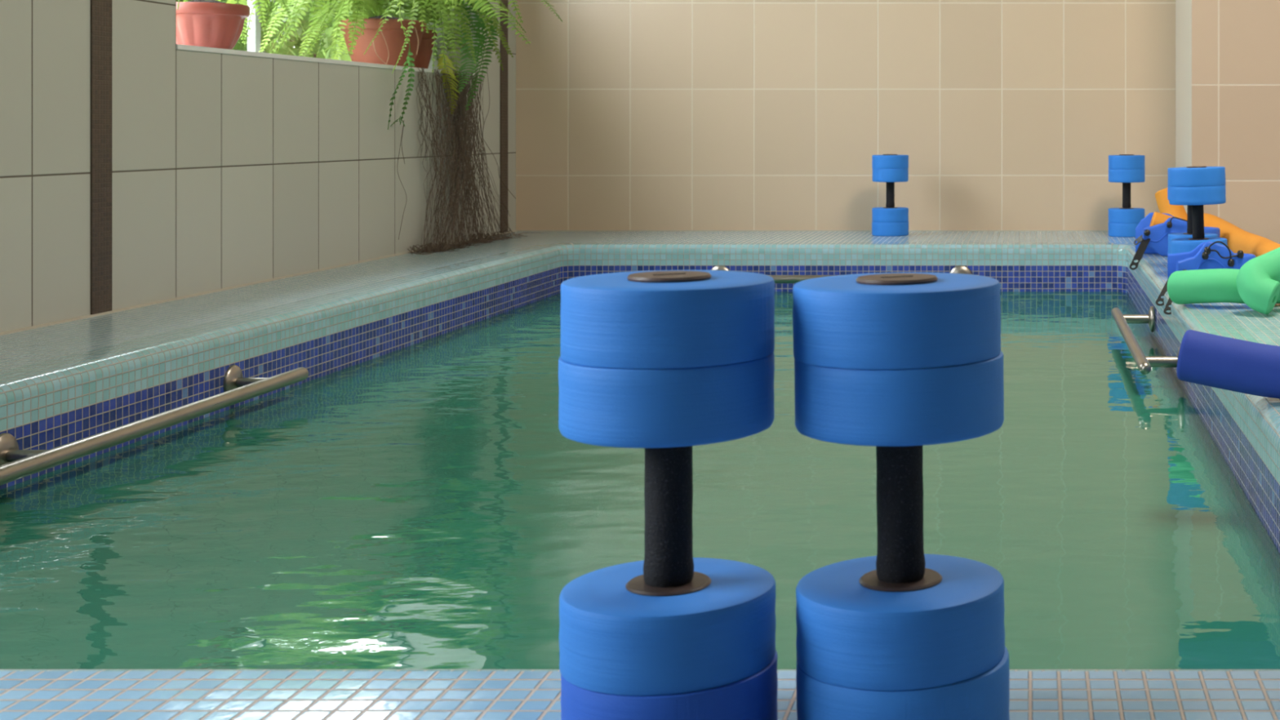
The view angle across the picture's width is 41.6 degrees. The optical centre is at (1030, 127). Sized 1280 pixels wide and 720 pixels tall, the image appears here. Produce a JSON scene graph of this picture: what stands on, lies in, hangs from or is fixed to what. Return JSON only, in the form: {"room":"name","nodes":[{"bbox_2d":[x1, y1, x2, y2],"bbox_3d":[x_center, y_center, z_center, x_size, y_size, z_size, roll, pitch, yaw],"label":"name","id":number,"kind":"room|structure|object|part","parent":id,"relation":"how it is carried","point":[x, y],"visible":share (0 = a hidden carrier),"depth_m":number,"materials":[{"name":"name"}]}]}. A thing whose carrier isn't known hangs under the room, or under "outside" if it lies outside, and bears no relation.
{"room":"indoor swimming pool","nodes":[
{"label":"indoor swimming pool","id":0,"kind":"room"},
{"bbox_2d":[176,1,249,49],"bbox_3d":[-2.265,-0.272,4.390,0.222,0.132,0.222,0,0,0],"label":"pot","id":1,"kind":"object","parent":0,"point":[215,24],"depth_m":4.32,"materials":[{"name":"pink ceramic"}]},
{"bbox_2d":[0,0,515,332],"bbox_3d":[-2.270,-0.955,1.550,0.360,2.750,9.900,0,0,0],"label":"wall","id":2,"kind":"structure","parent":0,"point":[228,170],"depth_m":4.03,"materials":[{"name":"tile"}]},
{"bbox_2d":[90,0,111,314],"bbox_3d":[-2.089,-0.957,3.596,0.006,2.746,0.078,0,0,0],"label":"trim","id":3,"kind":"structure","parent":2,"relation":"attached to","point":[100,10],"depth_m":3.59,"materials":[{"name":"brown metal"}]},
{"bbox_2d":[0,230,516,335],"bbox_3d":[-2.088,0.417,1.550,0.006,0.005,9.900,0,0,0],"label":"trim","id":4,"kind":"structure","parent":2,"relation":"attached to","point":[402,253],"depth_m":3.95,"materials":[{"name":"beige"}]},
{"bbox_2d":[247,0,393,52],"bbox_3d":[-2.417,-0.868,4.982,0.025,1.325,2.136,0,0,0],"label":"window","id":5,"kind":"structure","parent":2,"relation":"in","point":[254,40],"depth_m":4.96,"materials":[{"name":"grey"}]},
{"bbox_2d":[176,44,475,76],"bbox_3d":[-2.268,-0.199,4.982,0.364,0.012,2.136,0,0,0],"label":"window sill","id":6,"kind":"structure","parent":2,"relation":"attached to","point":[179,46],"depth_m":4.52,"materials":[{"name":"white"}]},
{"bbox_2d":[176,0,291,49],"bbox_3d":[-2.334,-0.405,4.351,0.429,0.398,0.562,0,0,0],"label":"potted fern","id":7,"kind":"object","parent":6,"relation":"on","point":[215,24],"visible":0.77,"depth_m":4.33,"materials":[{"name":"orange ceramic"}]},
{"bbox_2d":[238,0,473,129],"bbox_3d":[-2.411,-0.348,5.301,0.777,0.707,1.573,0,0,0],"label":"potted fern","id":8,"kind":"object","parent":6,"relation":"on","point":[380,39],"visible":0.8,"depth_m":5.42,"materials":[{"name":"green plant"}]},
{"bbox_2d":[333,0,562,114],"bbox_3d":[-2.033,-0.328,5.708,0.675,0.559,1.290,0,0,-33],"label":"potted fern","id":9,"kind":"object","parent":6,"relation":"on","point":[433,9],"visible":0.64,"depth_m":5.69,"materials":[{"name":"green plant"}]},
{"bbox_2d":[500,0,507,233],"bbox_3d":[-2.089,-0.957,6.348,0.006,2.746,0.085,0,0,0],"label":"trim","id":10,"kind":"structure","parent":2,"relation":"attached to","point":[504,55],"depth_m":6.34,"materials":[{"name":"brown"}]},
{"bbox_2d":[338,18,426,66],"bbox_3d":[-2.245,-0.288,5.550,0.284,0.165,0.284,0,0,0],"label":"pot","id":11,"kind":"object","parent":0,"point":[393,33],"depth_m":5.45,"materials":[{"name":"brown ceramic"}]},
{"bbox_2d":[412,30,436,68],"bbox_3d":[-2.270,-0.281,5.840,0.196,0.150,0.196,0,0,0],"label":"pot","id":12,"kind":"object","parent":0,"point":[424,55],"depth_m":5.81,"materials":[{"name":"brown ceramic"}]},
{"bbox_2d":[0,231,1279,719],"bbox_3d":[0.305,0.480,1.550,4.890,0.120,10.000,0,0,0],"label":"floor","id":13,"kind":"structure","parent":0,"point":[24,348],"depth_m":3.43,"materials":[{"name":"tile"}]},
{"bbox_2d":[396,66,528,254],"bbox_3d":[-2.008,0.105,5.928,0.169,0.629,1.392,0,0,0],"label":"dry roots","id":14,"kind":"object","parent":13,"relation":"on","point":[465,135],"visible":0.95,"depth_m":5.69,"materials":[{"name":"brown plant"}]},
{"bbox_2d":[0,242,1279,706],"bbox_3d":[-0.665,1.045,3.507,2.228,1.250,4.694,0,0,0],"label":"pool edge","id":15,"kind":"object","parent":13,"relation":"attached to","point":[55,402],"visible":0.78,"depth_m":3.09,"materials":[{"name":"tile"}]},
{"bbox_2d":[0,364,308,485],"bbox_3d":[-1.623,0.534,2.888,0.108,0.074,1.203,0,0,0],"label":"grab rail","id":16,"kind":"object","parent":15,"relation":"attached to","point":[15,464],"visible":1,"depth_m":2.81,"materials":[{"name":"metal"}]},
{"bbox_2d":[0,291,1279,669],"bbox_3d":[-0.665,1.128,3.507,2.019,1.080,4.485,0,0,0],"label":"pool water","id":17,"kind":"object","parent":15,"relation":"in","point":[426,504],"visible":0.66,"depth_m":2.42,"materials":[{"name":"green liquid"}]},
{"bbox_2d":[711,265,972,283],"bbox_3d":[-0.715,0.535,5.698,1.078,0.084,0.105,0,0,0],"label":"grab rail","id":18,"kind":"object","parent":15,"relation":"attached to","point":[959,268],"visible":0.12,"depth_m":5.66,"materials":[{"name":"metal"}]},
{"bbox_2d":[1111,306,1180,374],"bbox_3d":[0.289,0.530,4.065,0.114,0.072,1.096,0,0,0],"label":"grab rail","id":19,"kind":"object","parent":15,"relation":"attached to","point":[1144,363],"visible":0.77,"depth_m":3.89,"materials":[{"name":"metal"}]},
{"bbox_2d":[558,270,777,719],"bbox_3d":[-0.250,0.260,1.108,0.148,0.319,0.147,0,0,0],"label":"dumbbell","id":20,"kind":"object","parent":13,"relation":"on","point":[665,363],"visible":1,"depth_m":1.05,"materials":[{"name":"blue plastic"}]},
{"bbox_2d":[625,571,711,596],"bbox_3d":[-0.251,0.315,1.108,0.058,0.003,0.058,0,0,0],"label":"washer","id":21,"kind":"object","parent":20,"relation":"in","point":[637,584],"depth_m":1.09,"materials":[{"name":"brown plastic"}]},
{"bbox_2d":[871,154,908,235],"bbox_3d":[-0.549,0.261,6.270,0.144,0.318,0.142,0,0,0],"label":"dumbbell","id":22,"kind":"object","parent":13,"relation":"on","point":[889,220],"visible":1,"depth_m":6.21,"materials":[{"name":"blue plastic"}]},
{"bbox_2d":[792,272,1009,719],"bbox_3d":[-0.090,0.262,1.118,0.148,0.316,0.147,-1,0,0],"label":"dumbbell","id":23,"kind":"object","parent":13,"relation":"on","point":[897,364],"visible":1,"depth_m":1.06,"materials":[{"name":"blue plastic"}]},
{"bbox_2d":[858,568,942,591],"bbox_3d":[-0.090,0.315,1.118,0.058,0.003,0.058,-1,0,0],"label":"washer","id":24,"kind":"object","parent":23,"relation":"in","point":[931,578],"depth_m":1.10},
{"bbox_2d":[1108,154,1145,237],"bbox_3d":[0.374,0.261,6.220,0.144,0.318,0.142,0,0,0],"label":"dumbbell","id":25,"kind":"object","parent":13,"relation":"on","point":[1126,169],"visible":0.92,"depth_m":6.16,"materials":[{"name":"blue plastic"}]},
{"bbox_2d":[1129,212,1220,270],"bbox_3d":[0.472,0.368,5.242,0.308,0.173,0.228,0,0,0],"label":"ankle cuff","id":26,"kind":"object","parent":13,"relation":"on","point":[1153,239],"visible":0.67,"depth_m":5.22,"materials":[{"name":"blue plastic"}]},
{"bbox_2d":[1149,212,1173,226],"bbox_3d":[0.466,0.333,5.285,0.150,0.111,0.076,0,0,0],"label":"noodle","id":27,"kind":"object","parent":26,"relation":"in","point":[1157,218],"visible":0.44,"depth_m":5.26,"materials":[{"name":"orange plastic"}]},
{"bbox_3d":[0.492,0.303,5.210,0.083,0.028,0.012,0,0,-1],"label":"elastic cord","id":28,"kind":"part","parent":26,"relation":"part of","materials":[{"name":"black plastic"}]},
{"bbox_2d":[1167,166,1217,253],"bbox_3d":[0.482,0.268,4.750,0.149,0.305,0.151,0,0,0],"label":"dumbbell","id":29,"kind":"object","parent":13,"relation":"on","point":[1189,220],"visible":0.19,"depth_m":4.74,"materials":[{"name":"blue plastic"}]},
{"bbox_2d":[1168,165,1227,253],"bbox_3d":[0.471,0.264,4.500,0.163,0.313,0.162,-2,0,0],"label":"dumbbell","id":30,"kind":"object","parent":13,"relation":"on","point":[1197,186],"visible":0.66,"depth_m":4.44,"materials":[{"name":"blue plastic"}]},
{"bbox_2d":[1188,237,1208,239],"bbox_3d":[0.473,0.312,4.500,0.058,0.003,0.058,-2,0,0],"label":"washer","id":31,"kind":"object","parent":30,"relation":"in","point":[1205,238],"depth_m":4.48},
{"bbox_2d":[1155,240,1255,314],"bbox_3d":[0.395,0.377,4.153,0.219,0.164,0.442,0,0,39],"label":"ankle cuff","id":32,"kind":"object","parent":13,"relation":"on","point":[1209,255],"visible":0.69,"depth_m":4.21,"materials":[{"name":"blue plastic"}]},
{"bbox_3d":[0.483,0.359,4.247,0.231,0.122,0.102,0,0,-1],"label":"foam panel","id":33,"kind":"part","parent":32,"relation":"part of","materials":[{"name":"blue plastic"}]},
{"bbox_3d":[0.492,0.325,4.190,0.072,0.059,0.014,0,0,-1],"label":"elastic cord","id":34,"kind":"part","parent":32,"relation":"part of","materials":[{"name":"black plastic"}]},
{"bbox_3d":[0.508,0.330,4.194,0.088,0.024,0.010,0,0,-2],"label":"elastic cord","id":35,"kind":"part","parent":32,"relation":"part of","materials":[{"name":"black plastic"}]},
{"bbox_2d":[1155,187,1279,257],"bbox_3d":[0.767,0.313,4.842,0.360,0.214,1.736,0,0,-20],"label":"noodle","id":36,"kind":"object","parent":13,"relation":"on","point":[1237,239],"visible":0.41,"depth_m":5.26,"materials":[{"name":"orange plastic"}]},
{"bbox_2d":[1167,247,1279,315],"bbox_3d":[0.599,0.312,3.754,0.481,0.212,0.327,0,0,-26],"label":"noodle","id":37,"kind":"object","parent":13,"relation":"on","point":[1256,284],"visible":1,"depth_m":3.70,"materials":[{"name":"green plastic"}]},
{"bbox_2d":[1176,329,1279,398],"bbox_3d":[0.626,0.367,2.382,0.825,0.105,0.126,0,0,20],"label":"noodle","id":38,"kind":"object","parent":13,"relation":"on","point":[1236,365],"visible":1,"depth_m":2.45,"materials":[{"name":"blue plastic"}]},
{"bbox_2d":[515,0,1175,230],"bbox_3d":[0.225,-0.955,6.600,5.350,2.750,0.200,0,0,0],"label":"wall","id":39,"kind":"structure","parent":0,"point":[631,114],"depth_m":6.50,"materials":[{"name":"beige tile"}]},
{"bbox_2d":[516,230,1108,231],"bbox_3d":[-0.750,0.417,6.497,2.681,0.005,0.005,0,0,0],"label":"trim","id":40,"kind":"structure","parent":39,"relation":"attached to","point":[517,230],"depth_m":6.50,"materials":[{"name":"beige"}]},
{"bbox_2d":[1175,0,1279,243],"bbox_3d":[1.645,-0.955,6.175,2.110,2.750,0.650,0,0,0],"label":"wall pier","id":41,"kind":"object","parent":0,"point":[1228,51],"depth_m":5.85,"materials":[{"name":"tile"}]},
{"label":"outside","id":42,"kind":"structure","parent":0,"visible":0},
{"bbox_3d":[-5.730,0.570,5.000,6.540,0.100,18.000,0,0,0],"label":"ground","id":43,"kind":"structure","parent":42,"visible":0},
{"bbox_2d":[176,0,293,54],"bbox_3d":[-3.249,-0.524,5.490,1.408,2.089,1.444,0,0,0],"label":"shrub","id":44,"kind":"object","parent":43,"relation":"on","point":[238,46],"visible":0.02,"depth_m":5.64,"materials":[{"name":"green plant"}]},
{"bbox_2d":[236,0,355,61],"bbox_3d":[-3.500,-0.631,6.946,1.685,2.303,1.683,0,0,0],"label":"shrub","id":45,"kind":"object","parent":43,"relation":"on","point":[304,26],"visible":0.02,"depth_m":6.73,"materials":[{"name":"green plant"}]},
{"bbox_2d":[242,1,350,57],"bbox_3d":[-3.510,-0.658,8.221,1.668,2.357,1.676,0,0,0],"label":"shrub","id":46,"kind":"object","parent":43,"relation":"on","point":[297,45],"visible":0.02,"depth_m":7.54,"materials":[{"name":"green plant"}]}
]}

